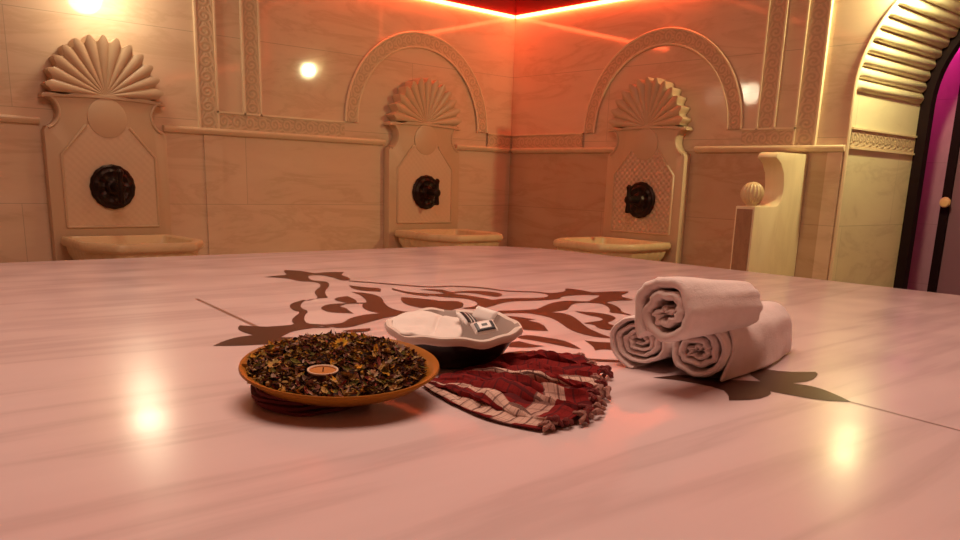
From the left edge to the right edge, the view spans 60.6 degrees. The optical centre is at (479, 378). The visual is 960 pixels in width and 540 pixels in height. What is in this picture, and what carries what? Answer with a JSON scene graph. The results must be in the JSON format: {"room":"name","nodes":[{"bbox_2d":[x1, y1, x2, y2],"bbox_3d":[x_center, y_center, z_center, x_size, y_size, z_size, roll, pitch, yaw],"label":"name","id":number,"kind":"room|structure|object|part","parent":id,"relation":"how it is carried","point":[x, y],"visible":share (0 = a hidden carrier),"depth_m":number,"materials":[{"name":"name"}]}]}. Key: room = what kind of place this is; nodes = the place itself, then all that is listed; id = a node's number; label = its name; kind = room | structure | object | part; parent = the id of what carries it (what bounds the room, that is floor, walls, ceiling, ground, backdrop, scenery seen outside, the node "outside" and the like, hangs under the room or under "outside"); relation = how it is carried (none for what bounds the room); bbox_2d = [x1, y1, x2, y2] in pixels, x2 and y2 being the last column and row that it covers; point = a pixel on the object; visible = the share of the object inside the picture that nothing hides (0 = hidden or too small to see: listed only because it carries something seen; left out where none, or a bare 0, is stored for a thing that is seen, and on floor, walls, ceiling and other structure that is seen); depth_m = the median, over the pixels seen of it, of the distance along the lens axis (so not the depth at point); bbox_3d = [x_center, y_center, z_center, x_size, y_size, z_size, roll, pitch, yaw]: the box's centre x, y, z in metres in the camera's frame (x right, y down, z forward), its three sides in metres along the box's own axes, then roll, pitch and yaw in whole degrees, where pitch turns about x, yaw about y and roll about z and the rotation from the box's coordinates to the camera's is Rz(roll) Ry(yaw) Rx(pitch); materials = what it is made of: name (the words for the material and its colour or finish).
{"room":"spa","nodes":[
{"label":"spa","id":0,"kind":"room"},
{"bbox_2d":[0,0,515,262],"bbox_3d":[-2.462,-1.818,4.305,7.495,2.950,0.200,-10,18,-40],"label":"wall","id":1,"kind":"structure","parent":0,"point":[282,195],"depth_m":5.30,"materials":[{"name":"stone"}]},
{"bbox_2d":[0,114,39,123],"bbox_3d":[-3.694,-1.132,3.199,3.610,0.039,0.036,-10,18,-40],"label":"trim","id":2,"kind":"structure","parent":1,"relation":"attached to","point":[3,117],"depth_m":4.30,"materials":[{"name":"stone"}]},
{"bbox_2d":[38,34,171,260],"bbox_3d":[-2.038,-1.124,4.581,0.651,1.492,0.233,-10,18,-40],"label":"fountain","id":3,"kind":"object","parent":1,"relation":"attached to","point":[105,154],"visible":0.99,"depth_m":4.53,"materials":[{"name":"stone"}]},
{"bbox_3d":[-2.069,-1.131,4.614,0.518,0.558,0.018,-10,18,-40],"label":"moulding","id":4,"kind":"part","parent":3,"relation":"part of","materials":[{"name":"stone"}]},
{"bbox_2d":[89,164,135,208],"bbox_3d":[-2.016,-1.065,4.567,0.247,0.247,0.160,-10,18,-40],"label":"tap","id":5,"kind":"object","parent":3,"relation":"on","point":[111,186],"depth_m":4.58,"materials":[{"name":"brown metal"}]},
{"bbox_2d":[192,0,219,128],"bbox_3d":[-1.613,-2.441,4.760,0.129,1.902,0.022,-10,18,-40],"label":"trim","id":6,"kind":"structure","parent":1,"relation":"attached to","point":[204,22],"depth_m":4.89,"materials":[{"name":"stone"}]},
{"bbox_2d":[203,135,226,254],"bbox_3d":[-1.645,-0.996,5.130,0.116,1.010,0.012,-10,18,-40],"label":"trim","id":7,"kind":"structure","parent":1,"relation":"attached to","point":[213,146],"depth_m":5.09,"materials":[{"name":"stone"}]},
{"bbox_2d":[239,0,261,115],"bbox_3d":[-1.396,-2.527,4.936,0.122,1.805,0.022,-10,18,-40],"label":"trim","id":8,"kind":"structure","parent":1,"relation":"attached to","point":[249,17],"depth_m":5.06,"materials":[{"name":"stone"}]},
{"bbox_2d":[162,125,385,144],"bbox_3d":[-1.263,-1.568,5.308,1.565,0.039,0.036,-10,18,-40],"label":"trim","id":9,"kind":"structure","parent":1,"relation":"attached to","point":[165,128],"depth_m":5.22,"materials":[{"name":"stone"}]},
{"bbox_2d":[219,111,344,136],"bbox_3d":[-1.262,-1.632,5.301,0.905,0.119,0.022,-10,18,-40],"label":"trim","id":10,"kind":"structure","parent":1,"relation":"attached to","point":[228,120],"depth_m":5.28,"materials":[{"name":"stone"}]},
{"bbox_2d":[345,31,487,132],"bbox_3d":[-0.421,-2.154,5.929,1.306,0.653,0.016,-10,18,-40],"label":"trim","id":11,"kind":"structure","parent":1,"relation":"attached to","point":[394,43],"depth_m":5.79,"materials":[{"name":"stone"}]},
{"bbox_2d":[383,78,461,247],"bbox_3d":[-0.373,-1.422,6.026,0.651,1.492,0.233,-10,18,-40],"label":"fountain","id":12,"kind":"object","parent":1,"relation":"attached to","point":[421,158],"visible":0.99,"depth_m":5.97,"materials":[{"name":"stone"}]},
{"bbox_3d":[-0.403,-1.429,6.059,0.518,0.558,0.018,-10,18,-40],"label":"moulding","id":13,"kind":"part","parent":12,"relation":"part of","materials":[{"name":"stone"}]},
{"bbox_2d":[412,175,440,208],"bbox_3d":[-0.350,-1.364,6.012,0.247,0.247,0.160,-10,18,-40],"label":"tap","id":14,"kind":"object","parent":12,"relation":"on","point":[426,189],"depth_m":6.02,"materials":[{"name":"brown metal"}]},
{"bbox_2d":[425,0,514,18],"bbox_3d":[-0.452,-2.678,5.753,1.915,0.026,0.026,-10,18,-40],"label":"light strip","id":15,"kind":"object","parent":1,"relation":"attached to","point":[435,1],"visible":1,"depth_m":6.08,"materials":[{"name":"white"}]},
{"bbox_2d":[445,0,515,15],"bbox_3d":[-0.426,-3.137,5.666,1.924,0.900,0.012,-10,18,-40],"label":"trim","id":16,"kind":"structure","parent":1,"relation":"attached to","point":[503,6],"depth_m":6.23,"materials":[{"name":"red paint"}]},
{"bbox_2d":[454,145,509,152],"bbox_3d":[0.022,-1.798,6.424,0.550,0.039,0.036,-10,18,-40],"label":"trim","id":17,"kind":"structure","parent":1,"relation":"attached to","point":[458,147],"depth_m":6.41,"materials":[{"name":"stone"}]},
{"bbox_2d":[487,133,511,149],"bbox_3d":[0.155,-1.886,6.531,0.260,0.119,0.022,-10,18,-40],"label":"trim","id":18,"kind":"structure","parent":1,"relation":"attached to","point":[494,139],"depth_m":6.53,"materials":[{"name":"stone"}]},
{"bbox_2d":[507,0,895,279],"bbox_3d":[2.595,-1.582,3.989,0.001,2.950,7.050,-10,18,-40],"label":"wall","id":19,"kind":"structure","parent":0,"point":[560,58],"depth_m":5.42,"materials":[{"name":"stone"}]},
{"bbox_2d":[512,133,583,147],"bbox_3d":[0.508,-1.825,6.326,0.022,0.119,0.750,-10,18,-40],"label":"trim","id":20,"kind":"structure","parent":19,"relation":"attached to","point":[556,140],"depth_m":6.30,"materials":[{"name":"stone"}]},
{"bbox_2d":[516,0,600,14],"bbox_3d":[0.881,-3.091,5.643,0.012,0.900,1.765,-10,18,-40],"label":"trim","id":21,"kind":"structure","parent":19,"relation":"attached to","point":[522,6],"depth_m":6.18,"materials":[{"name":"red paint"}]},
{"bbox_2d":[511,147,614,152],"bbox_3d":[0.612,-1.730,6.216,0.036,0.039,1.065,-10,18,-40],"label":"trim","id":22,"kind":"structure","parent":19,"relation":"attached to","point":[577,149],"depth_m":6.17,"materials":[{"name":"stone"}]},
{"bbox_2d":[516,0,623,18],"bbox_3d":[0.871,-2.631,5.734,0.026,0.026,1.770,-10,18,-40],"label":"light strip","id":23,"kind":"object","parent":19,"relation":"attached to","point":[601,1],"visible":1,"depth_m":5.98,"materials":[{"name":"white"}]},
{"bbox_2d":[603,77,692,263],"bbox_3d":[1.077,-1.278,5.620,0.233,1.492,0.651,-10,18,-40],"label":"fountain","id":24,"kind":"object","parent":19,"relation":"attached to","point":[648,166],"visible":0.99,"depth_m":5.56,"materials":[{"name":"stone"}]},
{"bbox_2d":[624,182,654,217],"bbox_3d":[1.048,-1.222,5.609,0.160,0.247,0.247,-10,18,-40],"label":"tap","id":25,"kind":"object","parent":24,"relation":"on","point":[639,197],"depth_m":5.61,"materials":[{"name":"brown metal"}]},
{"bbox_3d":[1.111,-1.282,5.650,0.018,0.558,0.518,-10,18,-40],"label":"moulding","id":26,"kind":"part","parent":24,"relation":"part of","materials":[{"name":"stone"}]},
{"bbox_2d":[583,27,742,132],"bbox_3d":[1.202,-1.997,5.490,0.016,0.653,1.306,-10,18,-40],"label":"trim","id":27,"kind":"structure","parent":19,"relation":"attached to","point":[691,40],"depth_m":5.34,"materials":[{"name":"stone"}]},
{"bbox_2d":[740,127,795,145],"bbox_3d":[1.742,-1.460,4.980,0.022,0.119,0.355,-10,18,-40],"label":"trim","id":28,"kind":"structure","parent":19,"relation":"attached to","point":[779,136],"depth_m":4.98,"materials":[{"name":"stone"}]},
{"bbox_2d":[694,145,845,152],"bbox_3d":[1.730,-1.398,4.996,0.036,0.039,0.990,-10,18,-40],"label":"trim","id":29,"kind":"structure","parent":19,"relation":"attached to","point":[784,148],"depth_m":4.96,"materials":[{"name":"stone"}]},
{"bbox_2d":[755,0,789,129],"bbox_3d":[1.758,-2.387,4.770,0.022,1.805,0.127,-10,18,-40],"label":"trim","id":30,"kind":"structure","parent":19,"relation":"attached to","point":[778,10],"depth_m":4.89,"materials":[{"name":"stone"}]},
{"bbox_2d":[791,0,833,145],"bbox_3d":[1.927,-2.290,4.595,0.022,1.902,0.142,-10,18,-40],"label":"trim","id":31,"kind":"structure","parent":19,"relation":"attached to","point":[819,12],"depth_m":4.72,"materials":[{"name":"stone"}]},
{"bbox_2d":[812,152,843,279],"bbox_3d":[2.014,-0.803,4.809,0.012,1.010,0.090,-10,18,-40],"label":"trim","id":32,"kind":"structure","parent":19,"relation":"attached to","point":[834,162],"depth_m":4.77,"materials":[{"name":"stone"}]},
{"bbox_2d":[828,0,901,280],"bbox_3d":[2.511,-1.151,4.174,0.022,2.001,1.342,-10,18,-40],"label":"trim","id":33,"kind":"structure","parent":19,"relation":"attached to","point":[896,2],"depth_m":4.62,"materials":[{"name":"stone"}]},
{"bbox_2d":[832,92,919,287],"bbox_3d":[2.291,-1.046,5.155,0.914,1.340,0.350,-10,18,-40],"label":"wall","id":34,"kind":"structure","parent":0,"point":[876,183],"depth_m":5.00,"materials":[{"name":"stone"}]},
{"bbox_2d":[849,127,916,154],"bbox_3d":[2.427,-1.421,4.927,0.885,0.117,0.014,-10,18,-40],"label":"trim","id":35,"kind":"structure","parent":34,"relation":"attached to","point":[861,138],"depth_m":4.90,"materials":[{"name":"stone"}]},
{"bbox_2d":[857,0,959,104],"bbox_3d":[2.875,-1.855,4.317,0.911,0.663,1.328,-10,18,-40],"label":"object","id":36,"kind":"structure","parent":34,"relation":"attached to","point":[898,63],"depth_m":4.70,"materials":[{"name":"stone"}]},
{"bbox_2d":[907,48,959,291],"bbox_3d":[3.340,-1.745,5.076,0.739,2.800,4.800,-10,18,-40],"label":"wall","id":37,"kind":"structure","parent":0,"point":[947,96],"depth_m":5.75,"materials":[{"name":"paint"}]},
{"bbox_2d":[927,86,959,294],"bbox_3d":[3.521,-1.398,5.254,0.127,2.048,1.000,-10,18,-40],"label":"door","id":38,"kind":"structure","parent":37,"relation":"in","point":[944,277],"depth_m":5.69,"materials":[{"name":"black wood"}]},
{"bbox_3d":[3.193,-1.211,5.633,0.078,0.072,0.072,-10,18,-40],"label":"knob","id":39,"kind":"part","parent":38,"relation":"part of","materials":[{"name":"gold metal"}]},
{"bbox_3d":[0.941,0.187,2.954,10.295,0.100,7.450,-10,18,-40],"label":"floor","id":40,"kind":"structure","parent":0,"visible":0},
{"bbox_2d":[61,235,203,259],"bbox_3d":[-1.862,-0.549,4.496,0.644,0.423,0.623,-10,18,-40],"label":"basin","id":41,"kind":"object","parent":40,"relation":"on","point":[118,246],"visible":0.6,"depth_m":4.29,"materials":[{"name":"beige stone"}]},
{"bbox_2d":[394,229,502,247],"bbox_3d":[-0.196,-0.848,5.941,0.644,0.423,0.623,-10,18,-40],"label":"basin","id":42,"kind":"object","parent":40,"relation":"on","point":[417,237],"visible":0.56,"depth_m":5.73,"materials":[{"name":"beige stone"}]},
{"bbox_2d":[0,246,959,539],"bbox_3d":[-0.066,0.092,1.943,3.200,0.500,3.060,-10,18,-40],"label":"platform","id":43,"kind":"object","parent":40,"relation":"on","point":[127,410],"visible":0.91,"depth_m":1.05,"materials":[{"name":"white stone"}]},
{"bbox_2d":[250,349,613,431],"bbox_3d":[-0.003,0.012,1.154,0.581,0.031,0.362,-7,16,-32],"label":"checked cloth","id":44,"kind":"object","parent":43,"relation":"on","point":[540,389],"visible":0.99,"depth_m":1.14,"materials":[{"name":"fabric"}]},
{"bbox_2d":[238,337,439,406],"bbox_3d":[-0.190,-0.010,1.123,0.269,0.053,0.268,2,14,1],"label":"serving plate","id":45,"kind":"object","parent":44,"relation":"on","point":[432,363],"visible":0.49,"depth_m":1.03,"materials":[{"name":"wood"}]},
{"bbox_2d":[241,329,427,396],"bbox_3d":[-0.195,-0.025,1.119,0.249,0.051,0.248,-10,18,-40],"label":"dried flowers","id":46,"kind":"object","parent":45,"relation":"on","point":[367,365],"visible":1,"depth_m":1.09,"materials":[{"name":"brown plant"}]},
{"bbox_2d":[307,364,338,380],"bbox_3d":[-0.204,-0.006,1.069,0.041,0.020,0.040,3,14,3],"label":"tealight candle","id":47,"kind":"object","parent":46,"relation":"in","point":[320,371],"visible":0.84,"depth_m":1.07,"materials":[{"name":"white wax"}]},
{"bbox_2d":[385,307,522,368],"bbox_3d":[-0.044,-0.068,1.381,0.231,0.073,0.231,3,14,3],"label":"bowl","id":48,"kind":"object","parent":43,"relation":"on","point":[470,349],"visible":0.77,"depth_m":1.31,"materials":[{"name":"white ceramic"}]},
{"bbox_2d":[384,311,461,336],"bbox_3d":[-0.095,-0.092,1.370,0.127,0.026,0.190,0,14,-7],"label":"folded cloth","id":49,"kind":"object","parent":48,"relation":"in","point":[416,322],"visible":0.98,"depth_m":1.35,"materials":[{"name":"white fabric"}]},
{"bbox_2d":[456,312,476,325],"bbox_3d":[-0.021,-0.101,1.377,0.025,0.026,0.044,10,16,31],"label":"sachet","id":50,"kind":"object","parent":48,"relation":"in","point":[467,318],"visible":0.89,"depth_m":1.36,"materials":[{"name":"white paper"}]},
{"bbox_2d":[460,312,470,322],"bbox_3d":[-0.024,-0.103,1.365,0.025,0.003,0.009,51,24,20],"label":"print","id":51,"kind":"object","parent":50,"relation":"on","point":[462,313],"depth_m":1.36},
{"bbox_2d":[470,320,498,334],"bbox_3d":[0.007,-0.085,1.346,0.042,0.021,0.025,-3,14,-20],"label":"sachet","id":52,"kind":"object","parent":48,"relation":"in","point":[486,326],"visible":1,"depth_m":1.34,"materials":[{"name":"white paper"}]},
{"bbox_2d":[477,326,495,331],"bbox_3d":[0.011,-0.081,1.336,0.032,0.003,0.005,-11,47,-18],"label":"print","id":53,"kind":"object","parent":52,"relation":"on","point":[492,327],"depth_m":1.34},
{"bbox_2d":[472,305,497,320],"bbox_3d":[0.007,-0.109,1.401,0.045,0.028,0.022,10,16,30],"label":"sachet","id":54,"kind":"object","parent":48,"relation":"in","point":[480,313],"visible":0.77,"depth_m":1.40,"materials":[{"name":"white paper"}]},
{"bbox_2d":[609,315,672,367],"bbox_3d":[0.354,-0.083,1.465,0.111,0.090,0.290,14,18,40],"label":"rolled towel","id":55,"kind":"object","parent":43,"relation":"on","point":[632,351],"visible":0.37,"depth_m":1.37,"materials":[{"name":"white fabric"}]},
{"bbox_2d":[672,301,791,381],"bbox_3d":[0.459,-0.078,1.439,0.111,0.097,0.373,11,17,35],"label":"rolled towel","id":56,"kind":"object","parent":43,"relation":"on","point":[741,351],"visible":0.78,"depth_m":1.32,"materials":[{"name":"white fabric"}]},
{"bbox_2d":[635,276,762,341],"bbox_3d":[0.346,-0.114,1.257,0.236,0.098,0.102,-10,18,-40],"label":"rolled towel","id":57,"kind":"object","parent":56,"relation":"on","point":[674,308],"visible":1,"depth_m":1.20,"materials":[{"name":"white fabric"}]},
{"bbox_2d":[553,237,670,260],"bbox_3d":[0.843,-0.722,5.556,0.623,0.423,0.644,-10,18,-40],"label":"basin","id":58,"kind":"object","parent":40,"relation":"on","point":[610,246],"visible":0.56,"depth_m":5.35,"materials":[{"name":"beige stone"}]},
{"bbox_2d":[730,152,808,276],"bbox_3d":[1.669,-0.805,4.797,0.539,0.997,0.126,-10,18,-40],"label":"partition","id":59,"kind":"object","parent":40,"relation":"on","point":[766,234],"visible":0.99,"depth_m":4.70,"materials":[{"name":"stone"}]},
{"label":"wall","id":60,"kind":"structure","parent":0,"visible":0},
{"bbox_2d":[893,28,959,288],"bbox_3d":[3.223,-1.294,4.787,0.070,2.048,1.420,-10,18,-40],"label":"door frame","id":61,"kind":"structure","parent":60,"relation":"in","point":[927,107],"depth_m":5.23,"materials":[{"name":"black wood"}]}
]}

